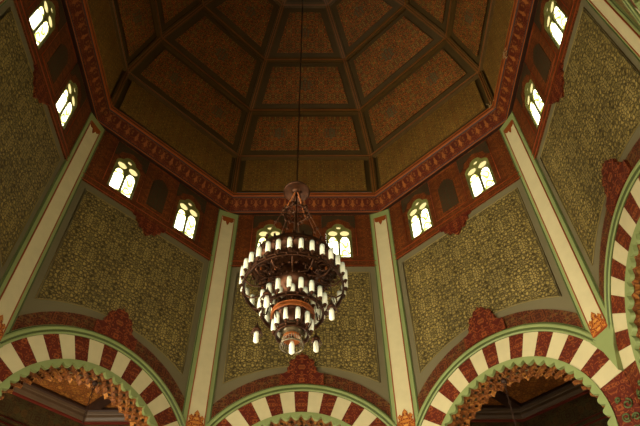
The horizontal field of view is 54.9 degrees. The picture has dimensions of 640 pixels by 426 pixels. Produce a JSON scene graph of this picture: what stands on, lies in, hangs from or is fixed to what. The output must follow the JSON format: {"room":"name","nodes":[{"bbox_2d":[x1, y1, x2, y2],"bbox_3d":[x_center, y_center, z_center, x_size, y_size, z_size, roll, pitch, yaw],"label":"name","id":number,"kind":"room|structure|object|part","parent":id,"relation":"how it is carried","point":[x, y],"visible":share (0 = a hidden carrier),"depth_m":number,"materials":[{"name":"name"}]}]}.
{"room":"mosque","nodes":[
{"label":"mosque","id":0,"kind":"room"},
{"bbox_2d":[0,381,87,425],"bbox_3d":[-8.358,7.981,12.825,0.570,12.600,4.768,-37,-59,27],"label":"wall","id":1,"kind":"structure","parent":0,"point":[33,404],"depth_m":16.86,"materials":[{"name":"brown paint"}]},
{"bbox_2d":[0,0,90,280],"bbox_3d":[-6.117,0.669,9.145,0.530,16.400,4.592,0,-50,-1],"label":"wall","id":2,"kind":"structure","parent":0,"point":[34,143],"depth_m":12.56,"materials":[{"name":"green paint"}]},
{"bbox_3d":[-5.943,-1.472,11.672,0.020,3.419,3.500,0,-50,-1],"label":"patterned panel","id":3,"kind":"part","parent":2,"relation":"part of","materials":[{"name":"paint"}]},
{"bbox_2d":[28,0,55,48],"bbox_3d":[-5.957,-4.169,13.307,0.050,1.418,0.735,0,-50,-1],"label":"window","id":4,"kind":"structure","parent":2,"relation":"in","point":[48,16],"depth_m":13.37,"materials":[{"name":"beige glass"}]},
{"bbox_3d":[-5.969,-4.005,13.113,0.001,0.819,0.596,0,-50,-1],"label":"stained glass","id":5,"kind":"part","parent":4,"relation":"part of","materials":[{"name":"white glass"}]},
{"bbox_3d":[-5.975,-4.421,13.604,0.001,0.412,0.605,0,-50,-1],"label":"roundel glass","id":6,"kind":"part","parent":4,"relation":"part of","materials":[{"name":"yellow glass"}]},
{"bbox_2d":[55,80,77,129],"bbox_3d":[-5.964,-2.644,14.600,0.050,1.418,0.735,0,-50,-1],"label":"window","id":7,"kind":"structure","parent":2,"relation":"in","point":[72,90],"depth_m":14.67,"materials":[{"name":"beige glass"}]},
{"bbox_3d":[-5.977,-2.479,14.406,0.001,0.819,0.596,0,-50,-1],"label":"stained glass","id":8,"kind":"part","parent":7,"relation":"part of","materials":[{"name":"white glass"}]},
{"bbox_3d":[-5.983,-2.896,14.897,0.001,0.412,0.605,0,-50,-1],"label":"roundel glass","id":9,"kind":"part","parent":7,"relation":"part of","materials":[{"name":"yellow glass"}]},
{"bbox_2d":[18,130,218,421],"bbox_3d":[-4.452,3.759,11.785,0.530,16.400,4.592,-37,-59,27],"label":"wall","id":10,"kind":"structure","parent":0,"point":[110,251],"depth_m":14.53,"materials":[{"name":"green paint"}]},
{"bbox_2d":[0,112,104,347],"bbox_3d":[-5.866,0.135,13.265,0.180,7.870,0.630,-18,-52,14],"label":"pilaster","id":11,"kind":"object","parent":10,"relation":"attached to","point":[24,267],"visible":0.99,"depth_m":12.98,"materials":[{"name":"beige paint"}]},
{"bbox_2d":[0,308,185,425],"bbox_3d":[-4.444,3.591,11.967,0.560,4.225,4.552,-37,-59,27],"label":"arch","id":12,"kind":"object","parent":10,"relation":"attached to","point":[107,348],"visible":1,"depth_m":12.39,"materials":[{"name":"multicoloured paint"}]},
{"bbox_2d":[81,380,97,425],"bbox_3d":[-4.453,4.936,10.423,0.200,5.000,0.200,0,-50,-1],"label":"hanging chain","id":13,"kind":"object","parent":12,"relation":"hanging from","point":[94,383],"visible":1,"depth_m":12.11,"materials":[{"name":"brown paint"}]},
{"bbox_3d":[-4.337,1.507,14.218,0.020,3.419,3.500,-37,-59,27],"label":"patterned panel","id":14,"kind":"part","parent":10,"relation":"part of","materials":[{"name":"paint"}]},
{"bbox_2d":[107,158,139,199],"bbox_3d":[-5.062,-0.969,16.030,0.050,1.418,0.735,-37,-59,27],"label":"window","id":15,"kind":"structure","parent":10,"relation":"in","point":[128,167],"depth_m":16.10,"materials":[{"name":"beige glass"}]},
{"bbox_3d":[-5.071,-0.797,15.843,0.001,0.819,0.596,-37,-59,27],"label":"stained glass","id":16,"kind":"part","parent":15,"relation":"part of","materials":[{"name":"white glass"}]},
{"bbox_3d":[-5.077,-1.213,16.335,0.001,0.412,0.605,-37,-59,27],"label":"roundel glass","id":17,"kind":"part","parent":15,"relation":"part of","materials":[{"name":"yellow glass"}]},
{"bbox_2d":[172,199,199,239],"bbox_3d":[-3.654,0.105,16.959,0.050,1.418,0.735,-37,-59,27],"label":"window","id":18,"kind":"structure","parent":10,"relation":"in","point":[189,208],"depth_m":17.02,"materials":[{"name":"beige glass"}]},
{"bbox_3d":[-3.662,0.278,16.771,0.001,0.819,0.596,-37,-59,27],"label":"stained glass","id":19,"kind":"part","parent":18,"relation":"part of","materials":[{"name":"white glass"}]},
{"bbox_3d":[-3.668,-0.139,17.263,0.001,0.412,0.605,-37,-59,27],"label":"roundel glass","id":20,"kind":"part","parent":18,"relation":"part of","materials":[{"name":"yellow glass"}]},
{"bbox_2d":[182,209,238,425],"bbox_3d":[-2.688,2.559,15.358,0.630,7.870,0.180,17,-52,-15],"label":"pilaster","id":21,"kind":"object","parent":10,"relation":"attached to","point":[200,389],"visible":0.99,"depth_m":14.99,"materials":[{"name":"beige paint"}]},
{"bbox_2d":[61,0,538,214],"bbox_3d":[-0.451,-4.344,15.093,11.068,0.650,11.068,0,-50,-1],"label":"trim","id":22,"kind":"structure","parent":10,"relation":"attached to","point":[115,122],"depth_m":17.06,"materials":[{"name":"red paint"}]},
{"bbox_2d":[87,0,513,192],"bbox_3d":[-0.489,-7.023,18.254,11.216,7.662,11.216,0,-50,-1],"label":"ceiling","id":23,"kind":"structure","parent":0,"point":[384,83],"depth_m":19.91,"materials":[{"name":"brown paint"}]},
{"bbox_2d":[239,0,347,354],"bbox_3d":[-0.440,-3.594,14.208,1.540,16.670,1.550,-32,-56,24],"label":"chandelier","id":24,"kind":"object","parent":23,"relation":"hanging from","point":[294,268],"visible":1,"depth_m":8.53,"materials":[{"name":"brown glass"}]},
{"bbox_3d":[-0.830,0.876,8.704,0.456,0.501,0.028,14,-51,-12],"label":"scroll arm","id":25,"kind":"part","parent":24,"relation":"part of","materials":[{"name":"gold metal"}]},
{"bbox_3d":[-0.851,1.027,8.832,0.456,0.501,0.028,-5,-50,3],"label":"scroll arm","id":26,"kind":"part","parent":24,"relation":"part of","materials":[{"name":"gold metal"}]},
{"bbox_3d":[-0.729,0.743,8.593,0.456,0.501,0.028,34,-58,-26],"label":"scroll arm","id":27,"kind":"part","parent":24,"relation":"part of","materials":[{"name":"gold metal"}]},
{"bbox_3d":[-0.634,1.397,8.319,0.292,0.604,0.022,0,-50,-1],"label":"scroll arm","id":28,"kind":"part","parent":24,"relation":"part of","materials":[{"name":"gold metal"}]},
{"bbox_3d":[-0.686,0.135,9.644,0.571,1.654,0.069,14,-51,-12],"label":"stay chain","id":29,"kind":"part","parent":24,"relation":"part of","materials":[{"name":"gold metal"}]},
{"bbox_3d":[-0.567,0.653,8.519,0.028,0.501,0.456,-19,-52,15],"label":"scroll arm","id":30,"kind":"part","parent":24,"relation":"part of","materials":[{"name":"gold metal"}]},
{"bbox_3d":[-0.443,-0.025,9.511,0.069,1.654,0.571,-9,-50,7],"label":"stay chain","id":31,"kind":"part","parent":24,"relation":"part of","materials":[{"name":"gold metal"}]},
{"bbox_3d":[-0.366,1.540,8.152,0.370,0.190,0.365,0,-50,-1],"label":"lamp shade","id":32,"kind":"part","parent":24,"relation":"part of","materials":[{"name":"gold metal"}]},
{"bbox_3d":[-0.372,0.621,8.494,0.028,0.501,0.456,0,-50,-1],"label":"scroll arm","id":33,"kind":"part","parent":24,"relation":"part of","materials":[{"name":"gold metal"}]},
{"bbox_3d":[-0.376,0.845,8.972,1.320,0.280,1.312,0,-50,-1],"label":"pierced dish","id":34,"kind":"part","parent":24,"relation":"part of","materials":[{"name":"gold metal"}]},
{"bbox_3d":[-0.442,-3.746,14.387,0.024,16.200,0.028,0,-50,-1],"label":"suspension rod","id":35,"kind":"part","parent":24,"relation":"part of","materials":[{"name":"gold metal"}]},
{"bbox_3d":[-0.234,1.220,8.174,0.022,0.604,0.292,24,-54,-19],"label":"scroll arm","id":36,"kind":"part","parent":24,"relation":"part of","materials":[{"name":"gold metal"}]},
{"bbox_3d":[-0.177,0.652,8.522,0.028,0.501,0.456,19,-52,-16],"label":"scroll arm","id":37,"kind":"part","parent":24,"relation":"part of","materials":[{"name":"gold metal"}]},
{"bbox_3d":[-0.084,0.295,9.787,0.571,1.654,0.069,14,-51,-12],"label":"stay chain","id":38,"kind":"part","parent":24,"relation":"part of","materials":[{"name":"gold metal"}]},
{"bbox_3d":[-0.139,0.058,9.585,0.440,1.654,0.371,0,-50,-1],"label":"stay chain","id":39,"kind":"part","parent":24,"relation":"part of","materials":[{"name":"gold metal"}]},
{"bbox_3d":[-0.016,0.741,8.600,0.456,0.501,0.028,-35,-57,25],"label":"scroll arm","id":40,"kind":"part","parent":24,"relation":"part of","materials":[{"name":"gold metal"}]},
{"bbox_3d":[0.083,0.873,8.713,0.456,0.501,0.028,-14,-51,11],"label":"scroll arm","id":41,"kind":"part","parent":24,"relation":"part of","materials":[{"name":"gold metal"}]},
{"bbox_3d":[0.103,1.024,8.841,0.456,0.501,0.028,4,-50,-4],"label":"scroll arm","id":42,"kind":"part","parent":24,"relation":"part of","materials":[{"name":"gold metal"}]},
{"bbox_3d":[-0.493,-7.257,18.529,10.300,3.921,10.300,0,-50,-1],"label":"fretwork panel","id":43,"kind":"part","parent":23,"relation":"part of","materials":[{"name":"brown wood"}]},
{"bbox_2d":[213,215,389,425],"bbox_3d":[-0.401,5.029,12.911,4.592,16.400,0.530,0,-50,-1],"label":"wall","id":44,"kind":"structure","parent":0,"point":[352,349],"depth_m":15.14,"materials":[{"name":"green paint"}]},
{"bbox_2d":[255,224,281,247],"bbox_3d":[-1.459,0.793,17.569,0.735,1.418,0.050,0,-50,-1],"label":"window","id":45,"kind":"structure","parent":44,"relation":"in","point":[261,233],"depth_m":17.86,"materials":[{"name":"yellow glass"}]},
{"bbox_3d":[-1.463,0.552,17.876,0.605,0.412,0.001,0,-50,-1],"label":"roundel glass","id":46,"kind":"part","parent":45,"relation":"part of","materials":[{"name":"yellow glass"}]},
{"bbox_2d":[206,353,396,425],"bbox_3d":[-0.403,4.857,13.090,4.552,4.225,0.560,0,-50,-1],"label":"arch","id":47,"kind":"object","parent":44,"relation":"attached to","point":[303,393],"visible":1,"depth_m":13.55,"materials":[{"name":"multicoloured paint"}]},
{"bbox_3d":[-0.406,4.445,13.220,4.532,1.853,0.100,0,-50,-1],"label":"arch moulding","id":48,"kind":"part","parent":47,"relation":"part of","materials":[{"name":"green paint"}]},
{"bbox_3d":[-0.431,2.732,15.303,3.500,3.419,0.020,0,-50,-1],"label":"patterned panel","id":49,"kind":"part","parent":44,"relation":"part of","materials":[{"name":"paint"}]},
{"bbox_2d":[326,224,352,257],"bbox_3d":[0.541,0.787,17.588,0.735,1.418,0.050,0,-50,-1],"label":"window","id":50,"kind":"structure","parent":44,"relation":"in","point":[338,231],"depth_m":17.71,"materials":[{"name":"beige glass"}]},
{"bbox_3d":[0.537,0.546,17.895,0.605,0.412,0.001,0,-50,-1],"label":"roundel glass","id":51,"kind":"part","parent":50,"relation":"part of","materials":[{"name":"yellow glass"}]},
{"bbox_3d":[0.543,0.963,17.403,0.596,0.819,0.001,0,-50,-1],"label":"stained glass","id":52,"kind":"part","parent":50,"relation":"part of","materials":[{"name":"white glass"}]},
{"bbox_2d":[33,369,570,409],"bbox_3d":[-0.411,-1.583,11.836,19.206,0.330,19.206,0,-50,-1],"label":"ceiling","id":53,"kind":"structure","parent":0,"point":[519,393],"depth_m":17.39,"materials":[{"name":"paint"}]},
{"bbox_2d":[84,405,524,425],"bbox_3d":[-0.399,9.214,13.968,12.740,12.600,0.570,0,-50,-1],"label":"wall","id":54,"kind":"structure","parent":0,"point":[489,415],"depth_m":17.67,"materials":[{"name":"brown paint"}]},
{"bbox_2d":[389,130,576,425],"bbox_3d":[3.663,3.734,11.863,4.592,16.400,0.530,-37,-59,27],"label":"wall","id":55,"kind":"structure","parent":0,"point":[490,250],"depth_m":14.61,"materials":[{"name":"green paint"}]},
{"bbox_2d":[369,208,418,425],"bbox_3d":[1.823,2.546,15.402,0.630,7.870,0.180,-18,-52,14],"label":"pilaster","id":56,"kind":"object","parent":55,"relation":"attached to","point":[404,408],"visible":0.98,"depth_m":15.04,"materials":[{"name":"beige paint"}]},
{"bbox_2d":[407,199,432,239],"bbox_3d":[2.743,0.086,17.020,0.735,1.418,0.050,-37,-59,27],"label":"window","id":57,"kind":"structure","parent":55,"relation":"in","point":[418,205],"depth_m":17.09,"materials":[{"name":"beige glass"}]},
{"bbox_3d":[2.750,-0.159,17.325,0.605,0.412,0.001,-37,-59,27],"label":"roundel glass","id":58,"kind":"part","parent":57,"relation":"part of","materials":[{"name":"yellow glass"}]},
{"bbox_3d":[2.756,0.258,16.833,0.596,0.819,0.001,-37,-59,27],"label":"stained glass","id":59,"kind":"part","parent":57,"relation":"part of","materials":[{"name":"white glass"}]},
{"bbox_2d":[465,157,496,198],"bbox_3d":[4.162,-0.998,16.119,0.735,1.418,0.050,-37,-59,27],"label":"window","id":60,"kind":"structure","parent":55,"relation":"in","point":[477,164],"depth_m":16.19,"materials":[{"name":"beige glass"}]},
{"bbox_3d":[4.169,-1.242,16.424,0.605,0.412,0.001,-37,-59,27],"label":"roundel glass","id":61,"kind":"part","parent":60,"relation":"part of","materials":[{"name":"yellow glass"}]},
{"bbox_3d":[4.175,-0.825,15.932,0.596,0.819,0.001,-37,-59,27],"label":"stained glass","id":62,"kind":"part","parent":60,"relation":"part of","materials":[{"name":"white glass"}]},
{"bbox_3d":[3.487,1.483,14.293,3.500,3.419,0.020,-37,-59,27],"label":"patterned panel","id":63,"kind":"part","parent":55,"relation":"part of","materials":[{"name":"paint"}]},
{"bbox_2d":[415,307,639,425],"bbox_3d":[3.650,3.566,12.045,4.552,4.225,0.560,-37,-59,27],"label":"arch","id":64,"kind":"object","parent":55,"relation":"attached to","point":[493,346],"visible":0.97,"depth_m":12.28,"materials":[{"name":"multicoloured paint"}]},
{"bbox_2d":[501,378,516,425],"bbox_3d":[3.697,4.912,10.502,0.200,5.000,0.200,0,-50,-1],"label":"hanging chain","id":65,"kind":"object","parent":64,"relation":"hanging from","point":[503,380],"visible":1,"depth_m":12.13,"materials":[{"name":"brown paint"}]},
{"bbox_2d":[499,111,623,370],"bbox_3d":[5.026,0.102,13.370,0.180,7.870,0.630,17,-52,-15],"label":"pilaster","id":66,"kind":"object","parent":55,"relation":"attached to","point":[582,288],"visible":0.98,"depth_m":12.64,"materials":[{"name":"beige paint"}]},
{"bbox_3d":[4.963,-0.088,13.555,0.010,6.780,0.354,17,-52,-15],"label":"cream panel","id":67,"kind":"part","parent":66,"relation":"part of","materials":[{"name":"paint"}]},
{"bbox_2d":[519,380,609,425],"bbox_3d":[7.574,7.932,12.979,4.768,12.600,0.570,-37,-59,27],"label":"wall","id":68,"kind":"structure","parent":0,"point":[567,404],"depth_m":17.02,"materials":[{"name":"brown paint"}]},
{"bbox_2d":[513,0,639,297],"bbox_3d":[5.359,0.634,9.256,0.530,16.400,4.592,0,-50,-1],"label":"wall","id":69,"kind":"structure","parent":0,"point":[588,87],"depth_m":12.01,"materials":[{"name":"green paint"}]},
{"bbox_2d":[524,79,543,127],"bbox_3d":[5.082,-2.677,14.707,0.050,1.418,0.735,0,-50,-1],"label":"window","id":70,"kind":"structure","parent":69,"relation":"in","point":[529,89],"depth_m":14.78,"materials":[{"name":"beige glass"}]},
{"bbox_3d":[5.093,-2.929,15.004,0.001,0.412,0.605,0,-50,-1],"label":"roundel glass","id":71,"kind":"part","parent":70,"relation":"part of","materials":[{"name":"yellow glass"}]},
{"bbox_3d":[5.099,-2.513,14.513,0.001,0.819,0.596,0,-50,-1],"label":"stained glass","id":72,"kind":"part","parent":70,"relation":"part of","materials":[{"name":"white glass"}]},
{"bbox_2d":[544,0,567,48],"bbox_3d":[5.089,-4.203,13.414,0.050,1.418,0.735,0,-50,-1],"label":"window","id":73,"kind":"structure","parent":69,"relation":"in","point":[549,8],"depth_m":13.48,"materials":[{"name":"beige glass"}]},
{"bbox_3d":[5.101,-4.455,13.711,0.001,0.412,0.605,0,-50,-1],"label":"roundel glass","id":74,"kind":"part","parent":73,"relation":"part of","materials":[{"name":"yellow glass"}]},
{"bbox_3d":[5.107,-4.038,13.219,0.001,0.819,0.596,0,-50,-1],"label":"stained glass","id":75,"kind":"part","parent":73,"relation":"part of","materials":[{"name":"white glass"}]},
{"bbox_3d":[5.123,-1.506,11.779,0.020,3.419,3.500,0,-50,-1],"label":"patterned panel","id":76,"kind":"part","parent":69,"relation":"part of","materials":[{"name":"paint"}]},
{"bbox_2d":[599,138,639,403],"bbox_3d":[5.342,0.474,9.444,0.560,4.225,4.552,0,-50,-1],"label":"arch","id":77,"kind":"object","parent":69,"relation":"attached to","point":[619,258],"visible":0.98,"depth_m":10.34,"materials":[{"name":"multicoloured paint"}]},
{"bbox_3d":[5.109,0.238,9.721,0.100,1.853,4.532,0,-50,-1],"label":"arch moulding","id":78,"kind":"part","parent":77,"relation":"part of","materials":[{"name":"green paint"}]},
{"bbox_2d":[615,0,639,25],"bbox_3d":[3.695,-2.456,6.616,0.530,16.400,4.592,-37,-59,27],"label":"wall","id":79,"kind":"structure","parent":0,"point":[621,4],"depth_m":9.37,"materials":[{"name":"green paint"}]},
{"bbox_2d":[585,0,639,61],"bbox_3d":[5.044,-3.340,10.453,0.180,7.870,0.630,-18,-52,14],"label":"pilaster","id":80,"kind":"object","parent":79,"relation":"attached to","point":[621,24],"visible":1,"depth_m":10.21,"materials":[{"name":"beige paint"}]},
{"bbox_2d":[622,0,639,24],"bbox_3d":[3.682,-2.608,6.811,0.560,4.225,4.552,-37,-59,27],"label":"arch","id":81,"kind":"object","parent":79,"relation":"attached to","point":[633,6],"visible":1,"depth_m":8.02,"materials":[{"name":"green paint"}]},
{"bbox_3d":[-4.420,-2.431,6.537,4.592,16.400,0.530,-37,-59,27],"label":"wall","id":82,"kind":"structure","parent":0,"visible":0},
{"bbox_2d":[0,0,7,7],"bbox_3d":[-5.848,-3.306,10.347,0.180,7.870,0.630,17,-52,-15],"label":"pilaster","id":83,"kind":"object","parent":82,"relation":"attached to","point":[2,2],"visible":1,"depth_m":11.45,"materials":[{"name":"beige paint"}]}
]}

